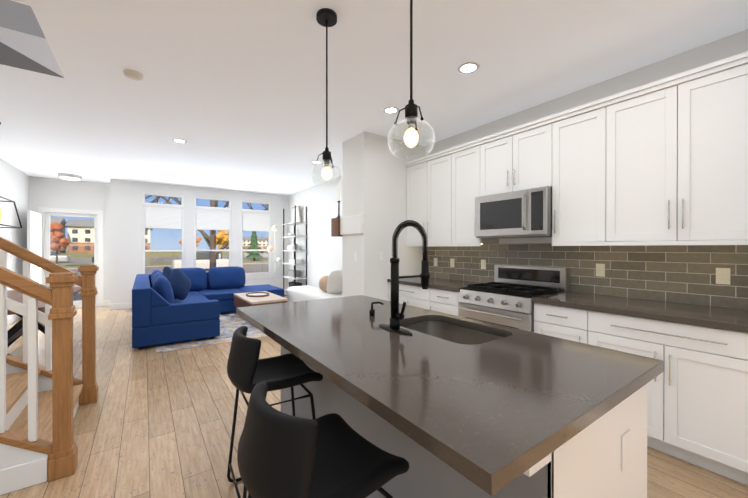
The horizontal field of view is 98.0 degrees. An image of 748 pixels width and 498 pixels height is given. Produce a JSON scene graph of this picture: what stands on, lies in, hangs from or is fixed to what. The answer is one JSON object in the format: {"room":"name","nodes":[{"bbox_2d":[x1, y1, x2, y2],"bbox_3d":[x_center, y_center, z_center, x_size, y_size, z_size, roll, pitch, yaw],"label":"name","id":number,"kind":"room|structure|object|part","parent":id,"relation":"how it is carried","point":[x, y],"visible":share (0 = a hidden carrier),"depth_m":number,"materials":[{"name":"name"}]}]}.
{"room":"open-plan kitchen","nodes":[
{"label":"open-plan kitchen","id":0,"kind":"room"},
{"bbox_2d":[0,158,28,319],"bbox_3d":[-5.531,-0.088,4.351,0.150,2.800,5.890,0,0,-35],"label":"wall","id":1,"kind":"structure","parent":0,"point":[14,183],"depth_m":5.89,"materials":[{"name":"white paint"}]},
{"bbox_2d":[7,314,15,324],"bbox_3d":[-5.204,1.246,4.035,0.015,0.135,4.690,0,0,-35],"label":"baseboard","id":2,"kind":"structure","parent":1,"relation":"attached to","point":[12,318],"depth_m":5.73,"materials":[{"name":"white wood"}]},
{"bbox_2d":[0,0,63,77],"bbox_3d":[-4.623,-2.824,0.819,5.670,2.701,1.230,0,0,-35],"label":"ceiling","id":3,"kind":"structure","parent":0,"point":[17,16],"depth_m":2.66,"materials":[{"name":"grey paint"}]},
{"bbox_2d":[29,176,110,300],"bbox_3d":[-6.516,-0.098,7.168,1.490,2.800,0.150,0,0,-35],"label":"wall","id":4,"kind":"structure","parent":0,"point":[44,192],"depth_m":7.11,"materials":[{"name":"white paint"}]},
{"bbox_2d":[27,207,102,307],"bbox_3d":[-6.337,0.218,6.751,1.040,2.170,0.980,0,0,-35],"label":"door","id":5,"kind":"structure","parent":4,"relation":"attached to","point":[35,232],"depth_m":6.97,"materials":[{"name":"white wood"}]},
{"bbox_2d":[110,179,287,303],"bbox_3d":[-4.248,-0.102,8.378,3.910,2.800,0.790,0,0,-35],"label":"wall","id":6,"kind":"structure","parent":0,"point":[127,205],"depth_m":7.54,"materials":[{"name":"white paint"}]},
{"bbox_2d":[109,290,286,309],"bbox_3d":[-4.034,1.231,8.041,3.895,0.135,0.015,0,0,-35],"label":"baseboard","id":7,"kind":"structure","parent":6,"relation":"attached to","point":[114,306],"depth_m":7.04,"materials":[{"name":"white wood"}]},
{"bbox_2d":[143,192,272,278],"bbox_3d":[-4.009,-0.246,8.099,2.940,2.050,0.120,0,0,-35],"label":"window","id":8,"kind":"structure","parent":6,"relation":"in","point":[264,274],"depth_m":8.05,"materials":[{"name":"white"}]},
{"bbox_2d":[145,209,181,228],"bbox_3d":[-4.846,-0.688,7.498,0.697,0.431,0.045,0,0,-35],"label":"shades","id":9,"kind":"object","parent":8,"relation":"attached to","point":[164,219],"depth_m":7.48,"materials":[{"name":"white fabric"}]},
{"bbox_2d":[196,212,228,229],"bbox_3d":[-4.011,-0.690,8.087,0.720,0.431,0.045,0,0,-35],"label":"shades","id":10,"kind":"object","parent":8,"relation":"attached to","point":[204,220],"depth_m":8.06,"materials":[{"name":"white fabric"}]},
{"bbox_2d":[242,214,268,231],"bbox_3d":[-3.165,-0.692,8.685,0.675,0.431,0.045,0,0,-35],"label":"shades","id":11,"kind":"object","parent":8,"relation":"attached to","point":[250,222],"depth_m":8.67,"materials":[{"name":"white fabric"}]},
{"bbox_2d":[0,295,747,497],"bbox_3d":[-2.983,1.346,1.962,9.650,0.050,12.840,0,0,-35],"label":"floor","id":12,"kind":"structure","parent":0,"point":[150,423],"depth_m":2.38,"materials":[{"name":"brown wood"}]},
{"bbox_2d":[7,287,81,355],"bbox_3d":[-4.060,0.934,3.685,0.920,0.758,2.000,0,0,-35],"label":"dining table","id":13,"kind":"object","parent":12,"relation":"on","point":[15,332],"visible":0.08,"depth_m":3.64,"materials":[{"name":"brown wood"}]},
{"bbox_2d":[0,237,98,494],"bbox_3d":[-2.742,0.336,1.938,1.581,2.258,1.212,0,0,-35],"label":"stairs","id":14,"kind":"structure","parent":12,"relation":"on","point":[39,405],"depth_m":1.89,"materials":[{"name":"brown wood"}]},
{"bbox_2d":[155,311,266,352],"bbox_3d":[-2.520,1.303,5.918,2.470,0.006,2.730,0,0,-35],"label":"rug","id":15,"kind":"object","parent":12,"relation":"on","point":[231,323],"visible":0.36,"depth_m":4.90,"materials":[{"name":"grey fabric"}]},
{"bbox_2d":[132,266,283,348],"bbox_3d":[-2.837,0.797,6.078,2.640,1.003,2.900,0,0,-35],"label":"sofa","id":16,"kind":"object","parent":15,"relation":"on","point":[169,305],"visible":1,"depth_m":4.62,"materials":[{"name":"blue fabric"}]},
{"bbox_2d":[234,291,287,306],"bbox_3d":[-2.128,1.069,6.029,0.620,0.457,1.260,0,0,-35],"label":"coffee table","id":17,"kind":"object","parent":15,"relation":"on","point":[246,299],"visible":0.71,"depth_m":5.84,"materials":[{"name":"brown wood"}]},
{"bbox_2d":[267,226,281,262],"bbox_3d":[-2.659,0.334,8.672,0.385,1.924,0.245,0,0,-35],"label":"light","id":18,"kind":"object","parent":12,"relation":"on","point":[271,248],"visible":0.96,"depth_m":8.63,"materials":[{"name":"white plastic"}]},
{"bbox_2d":[227,326,322,497],"bbox_3d":[-0.548,0.875,1.746,0.438,0.892,0.427,0,0,-32],"label":"bar stool","id":19,"kind":"object","parent":12,"relation":"on","point":[248,369],"visible":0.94,"depth_m":1.64,"materials":[{"name":"black metal"}]},
{"bbox_2d":[283,206,306,296],"bbox_3d":[-2.041,0.097,8.351,0.324,2.399,0.860,0,0,-35],"label":"wall shelf unit","id":20,"kind":"object","parent":12,"relation":"on","point":[294,274],"visible":0.96,"depth_m":8.25,"materials":[{"name":"black metal"}]},
{"bbox_2d":[287,270,341,301],"bbox_3d":[-1.177,0.844,6.822,0.610,0.917,2.100,0,0,-35],"label":"sofa","id":21,"kind":"object","parent":12,"relation":"on","point":[330,285],"visible":0.46,"depth_m":6.39,"materials":[{"name":"white fabric"}]},
{"bbox_2d":[237,382,408,497],"bbox_3d":[-0.178,0.877,1.014,0.438,0.892,0.427,0,0,-41],"label":"bar stool","id":22,"kind":"object","parent":12,"relation":"on","point":[284,455],"visible":1,"depth_m":0.88,"materials":[{"name":"black leather"}]},
{"bbox_2d":[389,282,424,308],"bbox_3d":[0.703,0.875,4.184,0.658,0.872,0.828,0,0,-35],"label":"base cabinet","id":23,"kind":"object","parent":12,"relation":"on","point":[414,296],"depth_m":3.96,"materials":[{"name":"white wood"}]},
{"bbox_2d":[387,277,747,332],"bbox_3d":[1.388,0.422,3.190,0.683,0.040,3.240,0,0,-35],"label":"countertop","id":24,"kind":"structure","parent":23,"relation":"on","point":[728,318],"depth_m":2.29,"materials":[{"name":"stone"}]},
{"bbox_2d":[425,288,459,315],"bbox_3d":[1.015,0.877,3.743,0.658,0.872,0.504,0,0,-35],"label":"base cabinet","id":25,"kind":"object","parent":12,"relation":"on","point":[444,301],"depth_m":3.55,"materials":[{"name":"white wood"}]},
{"bbox_2d":[267,335,652,497],"bbox_3d":[0.124,0.884,1.773,0.810,0.872,1.974,0,0,-35],"label":"kitchen island","id":26,"kind":"object","parent":12,"relation":"on","point":[609,460],"depth_m":1.10,"materials":[{"name":"white wood"}]},
{"bbox_2d":[236,295,663,497],"bbox_3d":[0.054,0.428,1.722,1.040,0.040,2.030,0,0,-35],"label":"island countertop","id":27,"kind":"structure","parent":26,"relation":"on","point":[491,411],"depth_m":1.05,"materials":[{"name":"grey stone"}]},
{"bbox_2d":[369,302,383,315],"bbox_3d":[0.015,0.363,1.983,0.071,0.086,0.071,0,0,-35],"label":"soap dispenser","id":28,"kind":"object","parent":27,"relation":"on","point":[371,311],"visible":1,"depth_m":1.98,"materials":[{"name":"black metal"}]},
{"bbox_2d":[379,220,429,334],"bbox_3d":[0.187,0.128,1.698,0.273,0.558,0.256,0,0,-35],"label":"faucet","id":29,"kind":"object","parent":27,"relation":"on","point":[396,317],"visible":1,"depth_m":1.63,"materials":[{"name":"black metal"}]},
{"bbox_2d":[404,319,495,342],"bbox_3d":[0.388,0.547,1.701,0.396,0.221,0.586,0,0,-35],"label":"sink","id":30,"kind":"object","parent":27,"relation":"in","point":[457,331],"depth_m":1.92,"materials":[{"name":"grey metal"}]},
{"bbox_2d":[458,265,569,331],"bbox_3d":[1.338,0.749,3.193,0.757,1.134,0.760,0,0,-35],"label":"range","id":31,"kind":"object","parent":12,"relation":"on","point":[507,295],"visible":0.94,"depth_m":3.09,"materials":[{"name":"silver metal"}]},
{"bbox_2d":[534,303,576,341],"bbox_3d":[1.738,0.881,2.719,0.658,0.872,0.471,0,0,-35],"label":"base cabinet","id":32,"kind":"object","parent":12,"relation":"on","point":[550,320],"depth_m":2.57,"materials":[{"name":"white wood"}]},
{"bbox_2d":[577,309,747,484],"bbox_3d":[2.067,0.882,2.252,0.658,0.872,0.921,0,0,-35],"label":"base cabinet","id":33,"kind":"object","parent":12,"relation":"on","point":[697,401],"depth_m":1.94,"materials":[{"name":"white wood"}]},
{"bbox_2d":[0,0,747,195],"bbox_3d":[-2.983,-1.629,1.951,9.650,0.300,12.840,0,0,-35],"label":"ceiling","id":34,"kind":"structure","parent":0,"point":[232,93],"depth_m":2.75,"materials":[{"name":"white paint"}]},
{"bbox_2d":[0,122,21,227],"bbox_3d":[-4.314,-0.872,3.622,0.334,1.226,1.014,0,0,-35],"label":"dining chandelier","id":35,"kind":"object","parent":34,"relation":"hanging from","point":[15,209],"visible":1,"depth_m":4.00,"materials":[{"name":"black metal"}]},
{"bbox_2d":[58,173,81,180],"bbox_3d":[-6.175,-1.448,6.602,0.360,0.095,0.360,0,0,-35],"label":"ceiling light","id":36,"kind":"object","parent":34,"relation":"attached to","point":[71,177],"visible":1,"depth_m":6.50,"materials":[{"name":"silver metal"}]},
{"bbox_2d":[123,69,142,80],"bbox_3d":[-2.032,-1.463,2.746,0.140,0.038,0.140,0,0,-35],"label":"smoke detector","id":37,"kind":"object","parent":34,"relation":"attached to","point":[131,74],"visible":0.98,"depth_m":2.71,"materials":[{"name":"white plastic"}]},
{"bbox_2d":[172,139,186,142],"bbox_3d":[-2.675,-1.485,4.471,0.175,0.006,0.175,0,0,10],"label":"recessed light","id":38,"kind":"object","parent":34,"relation":"in","point":[175,140],"depth_m":4.45,"materials":[{"name":"white plastic"}]},
{"bbox_2d":[311,8,342,185],"bbox_3d":[-0.299,-0.945,2.061,0.204,1.068,0.204,0,0,-35],"label":"pendant light","id":39,"kind":"object","parent":34,"relation":"hanging from","point":[326,17],"visible":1,"depth_m":2.05,"materials":[{"name":"black metal"}]},
{"bbox_3d":[-0.299,-0.485,2.063,0.204,0.148,0.204,0,0,-35],"label":"lamp shade","id":40,"kind":"part","parent":39,"relation":"part of","materials":[{"name":"clear glass"}]},
{"bbox_2d":[383,107,398,113],"bbox_3d":[0.182,-1.482,3.476,0.175,0.006,0.175,0,0,10],"label":"recessed light","id":41,"kind":"object","parent":34,"relation":"in","point":[389,110],"depth_m":3.48,"materials":[{"name":"white"}]},
{"bbox_2d":[387,0,434,158],"bbox_3d":[0.160,-0.943,1.394,0.204,1.068,0.204,0,0,-35],"label":"pendant light","id":42,"kind":"object","parent":34,"relation":"hanging from","point":[411,137],"visible":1,"depth_m":1.38,"materials":[{"name":"black metal"}]},
{"bbox_3d":[0.160,-0.483,1.395,0.204,0.148,0.204,0,0,-35],"label":"lamp shade","id":43,"kind":"part","parent":42,"relation":"part of","materials":[{"name":"clear glass"}]},
{"bbox_2d":[457,62,479,73],"bbox_3d":[0.772,-1.479,2.657,0.175,0.006,0.175,0,0,10],"label":"recessed light","id":44,"kind":"object","parent":34,"relation":"in","point":[467,67],"depth_m":2.65,"materials":[{"name":"white plastic"}]},
{"bbox_2d":[342,131,423,300],"bbox_3d":[0.144,-0.089,4.636,1.050,2.800,0.550,0,0,-35],"label":"wall","id":45,"kind":"structure","parent":0,"point":[374,181],"depth_m":4.30,"materials":[{"name":"white paint"}]},
{"bbox_2d":[331,189,363,236],"bbox_3d":[0.056,-0.519,4.695,1.116,0.680,0.748,0,0,-35],"label":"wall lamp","id":46,"kind":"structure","parent":45,"relation":"attached to","point":[341,226],"depth_m":4.39,"materials":[{"name":"white"}]},
{"bbox_2d":[288,29,747,308],"bbox_3d":[1.055,-0.088,4.385,0.150,2.800,12.150,0,0,-35],"label":"wall","id":47,"kind":"structure","parent":0,"point":[324,249],"depth_m":3.84,"materials":[{"name":"white paint"}]},
{"bbox_2d":[405,151,444,246],"bbox_3d":[0.842,-0.610,4.250,0.348,1.095,0.873,0,0,-35],"label":"upper cabinet","id":48,"kind":"object","parent":47,"relation":"attached to","point":[426,177],"depth_m":4.17,"materials":[{"name":"white wood"}]},
{"bbox_2d":[445,143,498,245],"bbox_3d":[1.173,-0.609,3.781,0.348,1.095,0.525,0,0,-35],"label":"upper cabinet","id":49,"kind":"object","parent":47,"relation":"attached to","point":[460,163],"depth_m":3.73,"materials":[{"name":"white wood"}]},
{"bbox_2d":[477,123,540,196],"bbox_3d":[1.507,-0.857,3.306,0.348,0.595,0.760,0,0,-35],"label":"upper cabinet","id":50,"kind":"object","parent":47,"relation":"attached to","point":[509,161],"depth_m":3.22,"materials":[{"name":"white wood"}]},
{"bbox_2d":[475,186,551,238],"bbox_3d":[1.453,-0.336,3.270,0.482,0.439,0.756,0,0,-35],"label":"microwave","id":51,"kind":"object","parent":50,"relation":"attached to","point":[526,213],"visible":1,"depth_m":3.08,"materials":[{"name":"silver metal"}]},
{"bbox_2d":[541,103,592,242],"bbox_3d":[1.846,-0.605,2.827,0.348,1.095,0.540,0,0,-35],"label":"upper cabinet","id":52,"kind":"object","parent":47,"relation":"attached to","point":[567,139],"depth_m":2.78,"materials":[{"name":"white wood"}]},
{"bbox_2d":[427,243,747,308],"bbox_3d":[1.666,0.171,3.386,0.004,0.460,3.240,0,0,-35],"label":"tile backsplash","id":53,"kind":"structure","parent":47,"relation":"attached to","point":[680,273],"depth_m":2.71,"materials":[{"name":"grey tile"}]},
{"bbox_2d":[434,258,437,265],"bbox_3d":[0.858,0.182,4.522,0.007,0.114,0.070,0,0,-35],"label":"electrical outlet plate","id":54,"kind":"object","parent":53,"relation":"attached to","point":[435,259],"depth_m":4.51,"materials":[{"name":"beige plastic"}]},
{"bbox_2d":[450,258,454,266],"bbox_3d":[1.031,0.183,4.277,0.007,0.114,0.070,0,0,-35],"label":"electrical outlet plate","id":55,"kind":"object","parent":53,"relation":"attached to","point":[452,261],"depth_m":4.27,"materials":[{"name":"beige plastic"}]},
{"bbox_2d":[481,260,485,268],"bbox_3d":[1.307,0.184,3.885,0.007,0.114,0.070,0,0,-35],"label":"electrical outlet plate","id":56,"kind":"object","parent":53,"relation":"attached to","point":[483,262],"depth_m":3.88,"materials":[{"name":"beige plastic"}]},
{"bbox_2d":[596,264,604,276],"bbox_3d":[2.011,0.188,2.889,0.007,0.114,0.070,0,0,-35],"label":"electrical outlet plate","id":57,"kind":"object","parent":53,"relation":"attached to","point":[600,268],"depth_m":2.88,"materials":[{"name":"beige plastic"}]},
{"bbox_2d":[716,268,729,284],"bbox_3d":[2.444,0.190,2.276,0.007,0.114,0.070,0,0,-35],"label":"electrical outlet plate","id":58,"kind":"object","parent":53,"relation":"attached to","point":[722,275],"depth_m":2.27,"materials":[{"name":"beige plastic"}]},
{"bbox_2d":[593,55,747,242],"bbox_3d":[2.194,-0.603,2.334,0.348,1.095,0.917,0,0,-35],"label":"upper cabinet","id":59,"kind":"object","parent":47,"relation":"attached to","point":[664,161],"depth_m":2.22,"materials":[{"name":"white wood"}]},
{"label":"outside","id":60,"kind":"structure","parent":0,"visible":0},
{"bbox_2d":[54,250,267,300],"bbox_3d":[-118.265,1.056,167.292,600.000,0.570,390.060,0,0,-35],"label":"ground","id":61,"kind":"structure","parent":60,"point":[70,265],"depth_m":42.69,"materials":[{"name":"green plant"}]},
{"bbox_2d":[50,217,63,252],"bbox_3d":[-122.219,-4.761,106.984,29.599,12.600,17.600,0,0,-35],"label":"building","id":62,"kind":"structure","parent":61,"relation":"on","point":[61,220],"materials":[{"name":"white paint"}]},
{"bbox_2d":[50,251,69,261],"bbox_3d":[-40.955,0.956,40.618,4.200,1.350,1.800,0,0,-35],"label":"car","id":63,"kind":"object","parent":61,"relation":"on","point":[62,258],"depth_m":40.71,"materials":[{"name":"grey paint"}]},
{"bbox_2d":[64,219,152,252],"bbox_3d":[-102.806,-4.837,128.034,25.603,12.600,17.600,0,0,-35],"label":"building","id":64,"kind":"structure","parent":61,"relation":"on","point":[84,224],"materials":[{"name":"brown paint"}]},
{"bbox_2d":[50,195,267,267],"bbox_3d":[-40.979,-2.935,51.344,87.502,9.352,113.485,0,0,-35],"label":"trees","id":65,"kind":"object","parent":61,"relation":"on","point":[211,243],"depth_m":32.12,"materials":[{"name":"brown plant"}]},
{"bbox_2d":[226,237,267,249],"bbox_3d":[-112.331,-5.203,297.577,41.598,12.100,17.600,0,0,-35],"label":"building","id":66,"kind":"structure","parent":61,"relation":"on","point":[246,244],"materials":[{"name":"brown paint"}]},
{"bbox_2d":[242,251,267,257],"bbox_3d":[-20.868,0.895,57.247,4.200,1.350,1.800,0,0,-35],"label":"car","id":67,"kind":"object","parent":61,"relation":"on","point":[265,255],"depth_m":57.06,"materials":[{"name":"grey paint"}]}
]}

